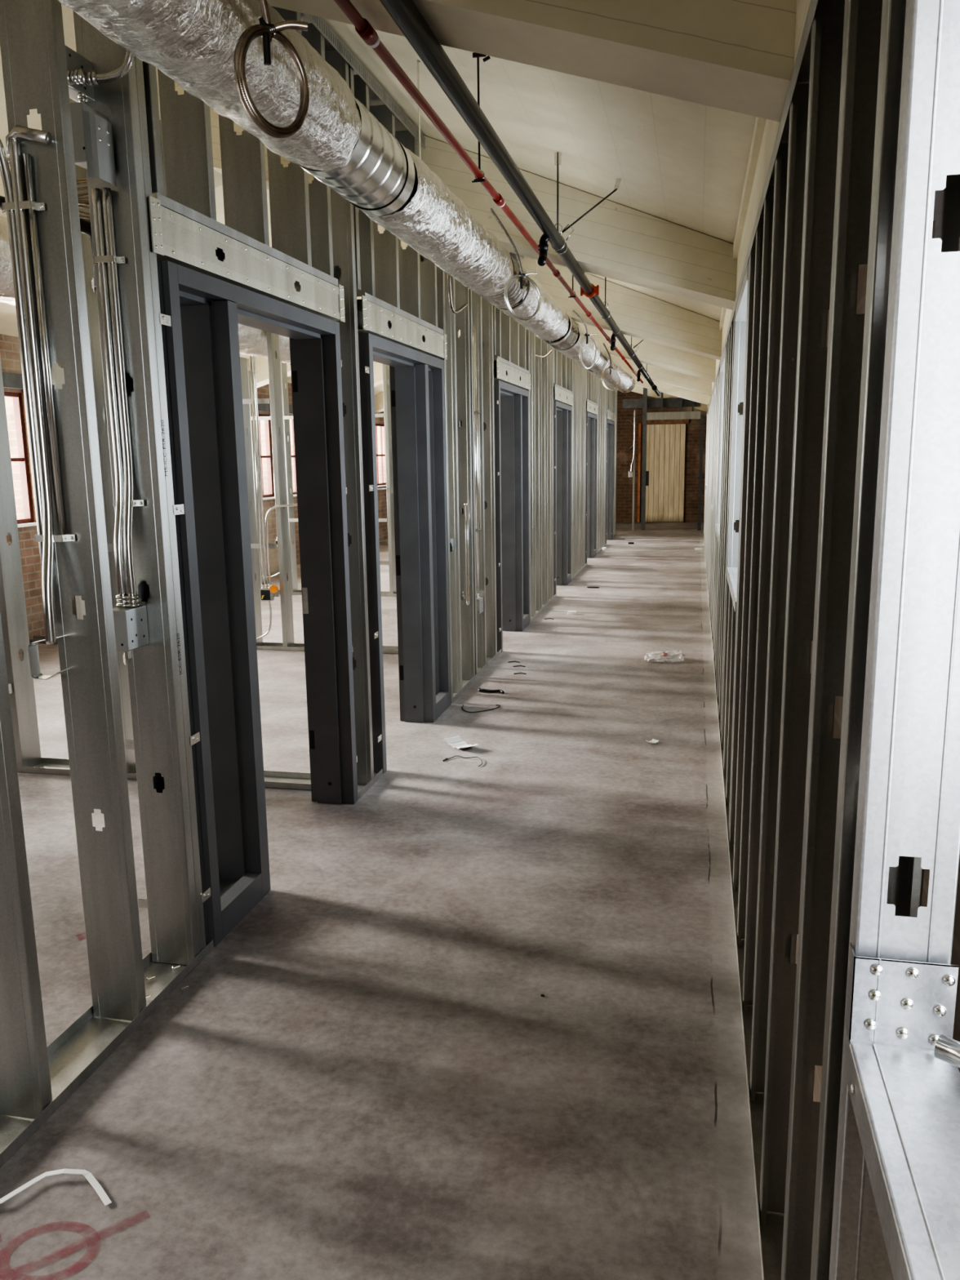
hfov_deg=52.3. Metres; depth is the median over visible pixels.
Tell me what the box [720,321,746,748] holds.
stud
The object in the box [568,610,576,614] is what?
chip
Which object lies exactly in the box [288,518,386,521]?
bar
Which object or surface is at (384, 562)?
floor track
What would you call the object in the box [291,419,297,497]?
window
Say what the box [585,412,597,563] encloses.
door frame
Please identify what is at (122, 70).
conduit
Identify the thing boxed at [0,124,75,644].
conduit
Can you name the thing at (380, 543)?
floor track
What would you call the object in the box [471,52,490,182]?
hanger
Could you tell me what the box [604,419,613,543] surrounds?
door frame
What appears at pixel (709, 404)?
stud
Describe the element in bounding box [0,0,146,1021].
stud
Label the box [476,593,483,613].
junction box
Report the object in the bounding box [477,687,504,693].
scrap
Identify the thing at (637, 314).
ceiling panel
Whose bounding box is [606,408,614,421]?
header beam
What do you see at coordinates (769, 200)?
stud
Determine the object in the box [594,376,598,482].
stud
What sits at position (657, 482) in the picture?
door
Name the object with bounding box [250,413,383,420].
bar
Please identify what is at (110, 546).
bar
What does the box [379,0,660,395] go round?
pipe
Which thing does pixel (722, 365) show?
window header
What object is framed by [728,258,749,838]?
stud
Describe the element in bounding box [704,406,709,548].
stud
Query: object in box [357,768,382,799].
floor track
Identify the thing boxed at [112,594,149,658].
junction box
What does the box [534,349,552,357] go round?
cable
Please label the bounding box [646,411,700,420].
header
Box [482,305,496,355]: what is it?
stud
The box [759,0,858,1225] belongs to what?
stud
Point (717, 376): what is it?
stud
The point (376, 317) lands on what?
header beam
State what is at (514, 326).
stud
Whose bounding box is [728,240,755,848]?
stud
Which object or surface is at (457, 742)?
paper sheet
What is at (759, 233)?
stud
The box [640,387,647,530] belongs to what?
end post
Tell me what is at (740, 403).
stud
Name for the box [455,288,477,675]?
stud
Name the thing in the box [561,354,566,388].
stud
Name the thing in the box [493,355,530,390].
header beam
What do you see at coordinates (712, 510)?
stud
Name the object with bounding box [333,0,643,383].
pipe
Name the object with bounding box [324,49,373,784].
stud
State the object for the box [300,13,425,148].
track
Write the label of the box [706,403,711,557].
stud
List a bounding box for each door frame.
[124,260,358,946]
[342,333,450,773]
[473,380,529,652]
[553,400,572,595]
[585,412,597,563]
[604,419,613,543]
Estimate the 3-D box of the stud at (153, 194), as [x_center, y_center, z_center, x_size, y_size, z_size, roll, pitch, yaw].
[-1.438,-0.820,4.696,0.042,3.099,0.152,2,11,12]
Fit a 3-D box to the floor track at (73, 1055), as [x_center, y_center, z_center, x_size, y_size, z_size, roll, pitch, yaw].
[-1.138,1.159,2.477,0.161,0.033,1.640,2,11,12]
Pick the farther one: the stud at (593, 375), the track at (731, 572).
the stud at (593, 375)
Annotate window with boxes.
[4,391,36,527]
[257,413,275,500]
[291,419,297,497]
[375,423,386,487]
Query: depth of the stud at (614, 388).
18.31 m
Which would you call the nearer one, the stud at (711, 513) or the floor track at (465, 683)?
the floor track at (465, 683)
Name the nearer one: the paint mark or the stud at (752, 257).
the paint mark
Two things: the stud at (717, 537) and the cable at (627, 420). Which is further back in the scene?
the cable at (627, 420)
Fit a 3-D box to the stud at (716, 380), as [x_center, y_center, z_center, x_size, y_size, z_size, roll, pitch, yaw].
[2.435,-1.504,10.027,0.092,2.348,0.042,2,11,12]
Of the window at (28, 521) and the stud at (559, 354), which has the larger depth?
the stud at (559, 354)
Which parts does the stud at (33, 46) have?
bracket plate, box bracket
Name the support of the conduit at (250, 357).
on the outlet box at (267, 593)
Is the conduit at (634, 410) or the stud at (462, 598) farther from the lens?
the conduit at (634, 410)
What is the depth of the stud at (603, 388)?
16.49 m
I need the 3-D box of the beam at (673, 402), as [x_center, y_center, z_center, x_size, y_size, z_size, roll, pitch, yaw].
[3.712,-4.852,20.014,1.570,0.180,0.100,2,11,12]
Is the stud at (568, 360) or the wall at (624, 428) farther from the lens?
the wall at (624, 428)
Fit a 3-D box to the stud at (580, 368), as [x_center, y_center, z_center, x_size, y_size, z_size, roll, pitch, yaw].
[1.317,-2.614,13.348,0.152,3.325,0.042,2,11,12]
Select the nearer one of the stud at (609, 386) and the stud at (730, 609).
the stud at (730, 609)
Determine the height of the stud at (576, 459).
3.325 m
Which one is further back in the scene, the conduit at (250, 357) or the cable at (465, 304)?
the conduit at (250, 357)
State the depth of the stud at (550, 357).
10.69 m
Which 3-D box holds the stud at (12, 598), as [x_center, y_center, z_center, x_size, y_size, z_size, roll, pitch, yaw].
[-2.410,-0.503,4.972,0.041,2.400,0.152,2,11,12]
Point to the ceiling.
(682, 162)
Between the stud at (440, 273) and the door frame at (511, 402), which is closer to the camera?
the stud at (440, 273)
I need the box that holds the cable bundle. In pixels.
[75,178,90,222]
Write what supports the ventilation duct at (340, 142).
hanging from the ceiling
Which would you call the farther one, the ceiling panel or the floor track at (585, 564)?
the floor track at (585, 564)
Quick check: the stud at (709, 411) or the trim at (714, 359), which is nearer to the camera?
the trim at (714, 359)
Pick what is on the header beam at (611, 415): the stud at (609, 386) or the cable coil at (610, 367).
the stud at (609, 386)
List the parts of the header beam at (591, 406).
track leg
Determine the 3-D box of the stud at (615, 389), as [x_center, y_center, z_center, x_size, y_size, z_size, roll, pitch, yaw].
[2.590,-3.719,19.085,0.152,3.325,0.042,2,11,12]
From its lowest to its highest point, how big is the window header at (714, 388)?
0.060 m
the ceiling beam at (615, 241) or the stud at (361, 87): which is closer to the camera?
the stud at (361, 87)
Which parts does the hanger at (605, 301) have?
threaded rod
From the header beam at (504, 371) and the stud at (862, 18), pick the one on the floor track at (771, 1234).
the stud at (862, 18)
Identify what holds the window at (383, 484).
in the wall at (10, 353)
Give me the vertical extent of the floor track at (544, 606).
0.033 m
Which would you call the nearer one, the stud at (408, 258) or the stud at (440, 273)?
the stud at (408, 258)
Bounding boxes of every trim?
[713,358,719,377]
[719,307,732,351]
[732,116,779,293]
[793,0,810,66]
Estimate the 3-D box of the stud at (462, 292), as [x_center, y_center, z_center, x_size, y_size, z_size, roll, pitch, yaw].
[-0.137,-1.351,6.790,0.152,3.325,0.042,2,11,12]
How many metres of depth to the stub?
0.93 m
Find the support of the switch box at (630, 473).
attached to the end post at (633, 462)
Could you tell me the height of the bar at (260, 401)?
0.040 m
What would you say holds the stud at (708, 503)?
on the floor track at (771, 1234)
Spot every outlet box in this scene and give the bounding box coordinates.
[8,683,13,693]
[259,584,279,600]
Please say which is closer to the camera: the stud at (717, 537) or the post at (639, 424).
the stud at (717, 537)
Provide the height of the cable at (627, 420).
0.666 m
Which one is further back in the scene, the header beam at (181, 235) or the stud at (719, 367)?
the stud at (719, 367)
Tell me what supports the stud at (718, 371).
on the floor track at (771, 1234)
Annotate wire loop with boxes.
[462,704,500,712]
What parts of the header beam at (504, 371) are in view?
clip plate, track leg, track leg, clip plate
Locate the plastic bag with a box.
[644,650,684,662]
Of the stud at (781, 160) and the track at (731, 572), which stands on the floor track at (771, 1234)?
the stud at (781, 160)
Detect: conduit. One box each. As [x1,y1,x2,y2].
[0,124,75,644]
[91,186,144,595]
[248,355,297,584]
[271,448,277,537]
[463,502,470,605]
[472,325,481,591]
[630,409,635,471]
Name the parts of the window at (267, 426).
sill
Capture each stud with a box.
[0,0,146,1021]
[0,355,41,767]
[0,611,52,1119]
[50,363,85,619]
[69,97,136,773]
[72,10,205,964]
[102,408,114,543]
[142,61,164,195]
[151,119,166,199]
[157,69,216,220]
[217,113,269,245]
[240,356,262,645]
[247,370,265,589]
[266,5,311,266]
[266,331,294,647]
[280,361,297,591]
[301,22,333,276]
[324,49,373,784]
[333,56,360,290]
[353,73,375,297]
[368,104,399,308]
[382,364,396,593]
[395,129,421,319]
[419,254,453,702]
[419,257,437,326]
[444,271,462,693]
[454,279,475,679]
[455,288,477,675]
[471,290,486,667]
[475,297,497,657]
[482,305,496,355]
[493,252,511,362]
[493,306,501,357]
[501,252,519,365]
[510,317,526,369]
[520,328,530,622]
[529,331,536,617]
[534,334,542,610]
[535,339,547,604]
[547,341,553,599]
[553,347,554,382]
[553,348,557,384]
[553,351,562,386]
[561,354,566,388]
[566,356,570,391]
[566,359,572,537]
[571,360,575,577]
[574,363,578,573]
[577,365,582,569]
[581,367,586,566]
[586,369,586,398]
[586,369,588,399]
[586,371,591,400]
[591,373,594,402]
[594,375,596,403]
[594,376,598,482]
[596,377,599,551]
[598,378,602,550]
[600,382,604,547]
[603,382,606,545]
[606,384,610,409]
[606,386,612,410]
[606,387,614,501]
[612,386,613,411]
[613,389,617,534]
[613,390,615,535]
[703,413,707,532]
[703,417,707,537]
[703,424,707,539]
[703,425,706,518]
[703,431,706,524]
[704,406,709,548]
[704,414,708,525]
[705,404,710,552]
[705,408,709,532]
[705,411,710,558]
[705,418,709,542]
[706,394,712,572]
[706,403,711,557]
[706,404,712,577]
[706,406,711,545]
[706,498,708,559]
[706,502,708,567]
[707,391,713,575]
[707,394,715,589]
[707,408,713,586]
[708,512,711,594]
[709,379,722,606]
[709,402,715,597]
[709,510,712,594]
[710,370,719,619]
[710,376,717,613]
[711,367,719,626]
[711,372,724,639]
[711,377,719,634]
[712,537,717,648]
[713,535,719,660]
[715,333,728,687]
[715,340,727,675]
[715,360,724,658]
[717,324,740,702]
[718,315,742,718]
[720,310,743,737]
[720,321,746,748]
[723,588,732,774]
[725,601,736,805]
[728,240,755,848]
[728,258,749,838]
[732,216,778,891]
[737,182,779,944]
[742,137,798,1012]
[749,77,827,1102]
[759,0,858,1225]
[781,0,882,1279]
[810,0,959,1279]
[828,0,959,1279]
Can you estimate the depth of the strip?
2.19 m
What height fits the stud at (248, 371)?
2.585 m
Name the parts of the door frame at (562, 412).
sill rail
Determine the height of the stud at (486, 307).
3.325 m
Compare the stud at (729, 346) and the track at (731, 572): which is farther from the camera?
the stud at (729, 346)
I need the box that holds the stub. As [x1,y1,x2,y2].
[933,1034,959,1067]
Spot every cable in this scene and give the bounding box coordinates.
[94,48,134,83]
[256,600,271,639]
[447,274,467,313]
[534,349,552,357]
[625,419,635,449]
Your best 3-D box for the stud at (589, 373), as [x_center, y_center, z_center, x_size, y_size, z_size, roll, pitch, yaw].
[1.550,-3.761,14.280,0.152,0.528,0.041,2,11,12]
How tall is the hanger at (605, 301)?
0.446 m
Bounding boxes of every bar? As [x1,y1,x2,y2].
[106,543,114,551]
[242,398,269,404]
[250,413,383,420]
[250,543,277,548]
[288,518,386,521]
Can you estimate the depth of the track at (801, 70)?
2.20 m
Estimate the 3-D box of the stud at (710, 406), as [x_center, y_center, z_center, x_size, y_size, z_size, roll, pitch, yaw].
[3.405,-2.346,14.402,0.092,2.348,0.042,2,11,12]
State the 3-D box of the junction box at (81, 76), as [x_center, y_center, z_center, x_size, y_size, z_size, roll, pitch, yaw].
[-1.070,-1.510,2.599,0.094,0.100,0.151,2,11,12]
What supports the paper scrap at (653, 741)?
on the floor
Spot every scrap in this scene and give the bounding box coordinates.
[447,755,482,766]
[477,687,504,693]
[646,738,658,743]
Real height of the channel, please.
0.125 m
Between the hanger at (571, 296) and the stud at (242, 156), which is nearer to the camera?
the stud at (242, 156)
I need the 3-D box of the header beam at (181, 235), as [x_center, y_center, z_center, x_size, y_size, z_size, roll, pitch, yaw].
[-0.835,-1.334,3.534,0.161,0.171,1.574,2,11,12]
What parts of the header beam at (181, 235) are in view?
clip plate, track leg, track leg, clip plate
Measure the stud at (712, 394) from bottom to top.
2.348 m
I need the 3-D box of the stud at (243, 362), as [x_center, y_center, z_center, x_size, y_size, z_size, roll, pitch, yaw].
[-1.927,-1.115,8.166,0.041,2.400,0.152,2,11,12]
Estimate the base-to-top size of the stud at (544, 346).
3.325 m
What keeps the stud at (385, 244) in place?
on the header beam at (376, 317)
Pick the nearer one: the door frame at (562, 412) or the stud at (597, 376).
the door frame at (562, 412)
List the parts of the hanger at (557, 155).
threaded rod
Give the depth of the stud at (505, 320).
8.06 m
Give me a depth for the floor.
2.87 m
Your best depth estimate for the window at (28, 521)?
8.81 m
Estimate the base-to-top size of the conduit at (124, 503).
1.132 m
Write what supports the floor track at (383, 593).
on the floor
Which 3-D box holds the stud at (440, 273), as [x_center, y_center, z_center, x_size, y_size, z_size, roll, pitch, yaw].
[-0.280,-1.227,6.147,0.152,3.325,0.042,2,11,12]
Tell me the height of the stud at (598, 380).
3.325 m
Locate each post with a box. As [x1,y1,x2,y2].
[22,389,36,522]
[631,410,635,530]
[637,423,640,521]
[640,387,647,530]
[697,414,703,530]
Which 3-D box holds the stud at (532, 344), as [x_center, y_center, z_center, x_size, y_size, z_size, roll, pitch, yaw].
[0.460,-1.869,9.481,0.152,3.325,0.042,2,11,12]
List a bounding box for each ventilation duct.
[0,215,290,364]
[57,0,635,392]
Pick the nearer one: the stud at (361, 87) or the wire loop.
the stud at (361, 87)
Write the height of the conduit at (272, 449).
1.020 m
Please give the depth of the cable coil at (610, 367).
10.72 m
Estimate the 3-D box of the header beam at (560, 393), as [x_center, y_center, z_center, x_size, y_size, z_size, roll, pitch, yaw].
[0.909,-2.849,11.399,0.161,0.171,1.574,2,11,12]
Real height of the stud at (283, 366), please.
2.707 m
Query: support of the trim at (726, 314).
attached to the wall at (862, 275)
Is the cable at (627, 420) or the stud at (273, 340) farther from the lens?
the cable at (627, 420)
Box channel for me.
[2,372,293,414]
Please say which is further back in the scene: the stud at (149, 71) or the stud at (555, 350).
the stud at (555, 350)
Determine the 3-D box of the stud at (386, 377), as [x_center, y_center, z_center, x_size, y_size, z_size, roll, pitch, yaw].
[-1.033,-2.035,11.141,0.042,3.075,0.152,2,11,12]
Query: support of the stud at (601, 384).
on the floor track at (605, 544)
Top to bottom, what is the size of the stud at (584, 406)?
3.325 m
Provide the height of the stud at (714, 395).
2.348 m
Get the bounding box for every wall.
[0,333,387,639]
[448,390,706,522]
[791,221,959,1102]
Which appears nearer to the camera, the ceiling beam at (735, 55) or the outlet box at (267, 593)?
the ceiling beam at (735, 55)
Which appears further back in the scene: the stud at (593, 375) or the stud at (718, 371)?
the stud at (593, 375)
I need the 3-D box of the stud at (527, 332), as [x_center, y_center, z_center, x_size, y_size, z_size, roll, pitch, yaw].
[0.396,-1.592,9.220,0.152,2.880,0.042,2,11,12]
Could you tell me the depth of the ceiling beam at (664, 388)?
16.95 m
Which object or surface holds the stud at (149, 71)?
on the header beam at (181, 235)
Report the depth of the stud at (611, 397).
17.74 m
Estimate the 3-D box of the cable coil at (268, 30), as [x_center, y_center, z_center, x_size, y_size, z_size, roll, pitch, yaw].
[-0.491,-1.393,2.054,0.092,0.582,0.360,7,13,35]
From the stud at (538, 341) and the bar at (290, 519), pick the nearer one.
the stud at (538, 341)
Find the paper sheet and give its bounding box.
[444,735,476,749]
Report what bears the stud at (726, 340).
on the floor track at (771, 1234)
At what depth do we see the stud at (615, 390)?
18.73 m
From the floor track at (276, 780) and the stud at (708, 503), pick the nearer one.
the floor track at (276, 780)
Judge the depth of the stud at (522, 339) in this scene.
8.80 m
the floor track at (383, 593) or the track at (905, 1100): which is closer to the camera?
the track at (905, 1100)
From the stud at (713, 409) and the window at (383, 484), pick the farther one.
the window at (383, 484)
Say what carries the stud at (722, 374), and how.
on the floor track at (771, 1234)
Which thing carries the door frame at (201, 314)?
on the floor
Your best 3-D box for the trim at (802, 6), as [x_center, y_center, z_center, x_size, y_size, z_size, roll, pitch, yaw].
[0.383,-1.093,0.705,0.072,0.264,2.916,2,11,12]
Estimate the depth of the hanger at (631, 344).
10.12 m
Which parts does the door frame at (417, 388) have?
strike plate, sill rail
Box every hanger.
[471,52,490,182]
[550,151,621,250]
[568,275,576,297]
[600,276,609,319]
[627,336,643,356]
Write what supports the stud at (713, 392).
on the floor track at (771, 1234)
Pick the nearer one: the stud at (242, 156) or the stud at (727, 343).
the stud at (242, 156)
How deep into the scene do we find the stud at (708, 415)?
17.42 m
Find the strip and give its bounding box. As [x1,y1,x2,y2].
[0,1168,111,1205]
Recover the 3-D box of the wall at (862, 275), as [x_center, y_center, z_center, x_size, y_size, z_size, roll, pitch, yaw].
[2.041,-1.128,7.251,0.260,2.660,31.200,2,11,12]
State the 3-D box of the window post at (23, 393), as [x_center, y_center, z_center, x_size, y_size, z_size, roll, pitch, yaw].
[-4.045,-1.662,8.873,0.046,1.178,0.090,2,11,12]
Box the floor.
[0,522,762,1279]
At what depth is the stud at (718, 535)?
7.52 m
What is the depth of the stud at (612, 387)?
18.09 m
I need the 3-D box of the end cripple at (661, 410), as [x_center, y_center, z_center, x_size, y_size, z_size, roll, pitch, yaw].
[3.707,-4.937,19.906,0.040,0.583,0.060,2,11,12]
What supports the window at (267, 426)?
in the wall at (10, 353)
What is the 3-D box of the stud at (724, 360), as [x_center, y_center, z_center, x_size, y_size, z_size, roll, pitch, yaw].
[1.767,-0.923,7.012,0.092,2.348,0.042,2,11,12]
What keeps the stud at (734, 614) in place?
on the floor track at (771, 1234)
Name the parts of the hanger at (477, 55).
threaded rod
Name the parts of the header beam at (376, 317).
clip plate, track leg, track leg, clip plate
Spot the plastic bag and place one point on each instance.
(664, 654)
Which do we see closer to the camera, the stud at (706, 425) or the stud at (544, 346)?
the stud at (544, 346)
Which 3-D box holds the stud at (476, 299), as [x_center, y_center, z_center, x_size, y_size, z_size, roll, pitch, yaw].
[-0.051,-1.426,7.178,0.152,3.325,0.042,2,11,12]
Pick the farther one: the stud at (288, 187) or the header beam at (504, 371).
the header beam at (504, 371)
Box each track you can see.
[0,939,213,1168]
[17,757,311,790]
[29,635,398,653]
[278,589,464,597]
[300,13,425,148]
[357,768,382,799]
[379,542,388,544]
[379,560,388,564]
[450,648,501,703]
[529,594,555,622]
[571,562,586,580]
[596,542,606,554]
[702,529,784,1279]
[706,0,818,415]
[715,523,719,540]
[726,567,737,612]
[844,942,959,1279]
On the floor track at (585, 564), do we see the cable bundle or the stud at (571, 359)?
the stud at (571, 359)
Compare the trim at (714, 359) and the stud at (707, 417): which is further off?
the stud at (707, 417)
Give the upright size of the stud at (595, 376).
0.973 m
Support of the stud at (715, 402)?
on the floor track at (771, 1234)
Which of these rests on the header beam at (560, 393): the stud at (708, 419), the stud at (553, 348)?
the stud at (553, 348)
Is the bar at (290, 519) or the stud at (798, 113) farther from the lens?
the bar at (290, 519)
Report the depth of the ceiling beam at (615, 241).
5.37 m
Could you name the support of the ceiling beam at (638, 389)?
attached to the ceiling
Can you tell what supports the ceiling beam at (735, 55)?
attached to the ceiling
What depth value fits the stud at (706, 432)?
18.96 m
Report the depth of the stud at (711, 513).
11.04 m
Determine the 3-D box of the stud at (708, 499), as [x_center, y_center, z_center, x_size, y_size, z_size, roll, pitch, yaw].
[3.320,-1.595,14.100,0.092,0.985,0.042,2,11,12]
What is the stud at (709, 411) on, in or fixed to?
on the floor track at (771, 1234)
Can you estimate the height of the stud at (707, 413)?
2.348 m
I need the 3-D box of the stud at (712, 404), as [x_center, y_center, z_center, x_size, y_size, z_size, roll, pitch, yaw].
[2.954,-1.954,12.365,0.092,2.348,0.042,2,11,12]
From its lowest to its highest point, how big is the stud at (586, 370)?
0.973 m
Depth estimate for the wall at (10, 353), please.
8.97 m
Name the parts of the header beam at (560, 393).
track leg, track leg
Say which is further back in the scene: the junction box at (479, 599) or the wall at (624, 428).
the wall at (624, 428)
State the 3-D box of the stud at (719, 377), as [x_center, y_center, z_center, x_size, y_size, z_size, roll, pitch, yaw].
[2.090,-1.204,8.469,0.092,2.348,0.042,2,11,12]
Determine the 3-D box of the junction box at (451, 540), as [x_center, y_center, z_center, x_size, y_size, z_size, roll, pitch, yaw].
[-0.198,-0.619,6.438,0.057,0.094,0.122,2,11,12]
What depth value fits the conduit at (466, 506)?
6.88 m
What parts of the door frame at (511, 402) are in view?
sill rail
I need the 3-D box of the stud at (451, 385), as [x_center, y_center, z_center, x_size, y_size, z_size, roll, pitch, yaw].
[-0.223,-1.276,6.401,0.152,3.325,0.042,2,11,12]
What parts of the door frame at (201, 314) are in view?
sill rail, strike plate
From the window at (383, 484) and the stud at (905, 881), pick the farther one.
the window at (383, 484)
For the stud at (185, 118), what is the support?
on the header beam at (181, 235)
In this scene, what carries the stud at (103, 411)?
on the floor track at (266, 646)
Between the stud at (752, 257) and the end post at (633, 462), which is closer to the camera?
the stud at (752, 257)
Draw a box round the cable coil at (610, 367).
[600,342,620,391]
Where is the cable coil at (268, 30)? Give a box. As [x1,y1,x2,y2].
[233,0,309,137]
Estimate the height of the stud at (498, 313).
0.973 m
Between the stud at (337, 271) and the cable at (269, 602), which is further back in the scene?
the cable at (269, 602)
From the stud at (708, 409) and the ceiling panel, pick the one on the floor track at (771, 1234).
the stud at (708, 409)
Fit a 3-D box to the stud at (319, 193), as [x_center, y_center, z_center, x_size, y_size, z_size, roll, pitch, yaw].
[-0.707,-2.022,4.074,0.152,0.973,0.041,2,11,12]
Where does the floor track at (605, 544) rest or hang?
on the floor
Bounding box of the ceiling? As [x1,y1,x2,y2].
[0,3,755,395]
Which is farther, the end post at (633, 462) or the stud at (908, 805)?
the end post at (633, 462)
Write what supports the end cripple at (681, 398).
on the header at (677, 415)
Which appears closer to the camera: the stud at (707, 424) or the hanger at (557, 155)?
the hanger at (557, 155)
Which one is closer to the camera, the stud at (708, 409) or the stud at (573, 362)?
the stud at (573, 362)
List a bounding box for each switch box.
[628,471,632,476]
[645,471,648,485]
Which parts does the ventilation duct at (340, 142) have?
cable coil, cable coil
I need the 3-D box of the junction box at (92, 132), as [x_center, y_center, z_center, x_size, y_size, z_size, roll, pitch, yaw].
[-1.040,-1.350,2.639,0.070,0.220,0.121,2,11,12]
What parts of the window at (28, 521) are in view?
sill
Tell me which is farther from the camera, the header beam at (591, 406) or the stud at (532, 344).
the header beam at (591, 406)
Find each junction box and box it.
[65,45,100,102]
[70,92,116,186]
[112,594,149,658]
[449,537,453,551]
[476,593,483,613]
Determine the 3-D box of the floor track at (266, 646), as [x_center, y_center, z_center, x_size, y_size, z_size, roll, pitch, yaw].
[-2.053,0.046,8.418,4.188,0.032,0.159,2,11,12]
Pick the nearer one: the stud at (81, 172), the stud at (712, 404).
the stud at (81, 172)
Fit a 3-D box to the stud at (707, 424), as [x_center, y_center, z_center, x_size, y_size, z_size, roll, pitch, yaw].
[4.163,-3.005,17.818,0.092,2.348,0.042,2,11,12]
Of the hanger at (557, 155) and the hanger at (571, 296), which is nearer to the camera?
the hanger at (557, 155)
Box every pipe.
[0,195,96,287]
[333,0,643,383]
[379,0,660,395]
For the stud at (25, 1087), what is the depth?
2.34 m
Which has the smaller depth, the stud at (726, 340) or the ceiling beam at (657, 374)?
the stud at (726, 340)
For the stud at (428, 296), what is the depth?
5.78 m
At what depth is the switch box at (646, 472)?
20.22 m
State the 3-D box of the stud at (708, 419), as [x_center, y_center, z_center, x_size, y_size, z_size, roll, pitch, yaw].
[3.645,-2.554,15.481,0.092,2.348,0.042,2,11,12]
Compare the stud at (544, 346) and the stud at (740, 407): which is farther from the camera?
the stud at (544, 346)
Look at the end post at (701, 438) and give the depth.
19.97 m
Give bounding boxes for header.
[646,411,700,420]
[713,382,715,394]
[720,349,724,372]
[734,263,748,321]
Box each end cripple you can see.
[660,392,662,412]
[680,397,682,411]
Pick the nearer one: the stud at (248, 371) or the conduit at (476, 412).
the conduit at (476, 412)
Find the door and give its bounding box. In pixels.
[641,413,688,521]
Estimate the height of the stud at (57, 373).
2.511 m
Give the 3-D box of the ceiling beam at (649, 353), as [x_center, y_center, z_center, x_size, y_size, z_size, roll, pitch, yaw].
[-0.209,-3.778,11.800,6.190,1.520,0.290,2,11,12]
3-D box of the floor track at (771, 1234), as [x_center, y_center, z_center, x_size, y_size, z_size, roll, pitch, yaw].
[2.374,-0.296,9.891,0.101,0.033,21.300,2,11,12]
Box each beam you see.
[0,81,737,310]
[148,192,345,322]
[247,321,715,387]
[266,0,796,121]
[356,292,447,359]
[373,329,711,395]
[374,373,709,413]
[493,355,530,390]
[553,383,573,405]
[586,399,598,415]
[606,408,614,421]
[622,397,700,408]
[631,385,707,412]
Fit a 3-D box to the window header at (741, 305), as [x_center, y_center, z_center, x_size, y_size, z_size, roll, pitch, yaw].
[1.198,-1.516,4.315,0.096,0.060,1.246,2,11,12]
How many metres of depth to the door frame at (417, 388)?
5.74 m
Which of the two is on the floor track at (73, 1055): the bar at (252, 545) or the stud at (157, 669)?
the stud at (157, 669)
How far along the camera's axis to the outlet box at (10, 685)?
5.02 m
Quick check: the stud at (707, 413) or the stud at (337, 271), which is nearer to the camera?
the stud at (337, 271)
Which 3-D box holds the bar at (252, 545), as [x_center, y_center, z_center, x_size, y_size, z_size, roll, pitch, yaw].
[-2.204,-0.790,8.209,1.073,0.040,0.005,2,11,12]
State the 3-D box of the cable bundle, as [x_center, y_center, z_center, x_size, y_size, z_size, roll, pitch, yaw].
[-1.498,-2.222,3.677,0.375,1.173,0.288,2,11,12]

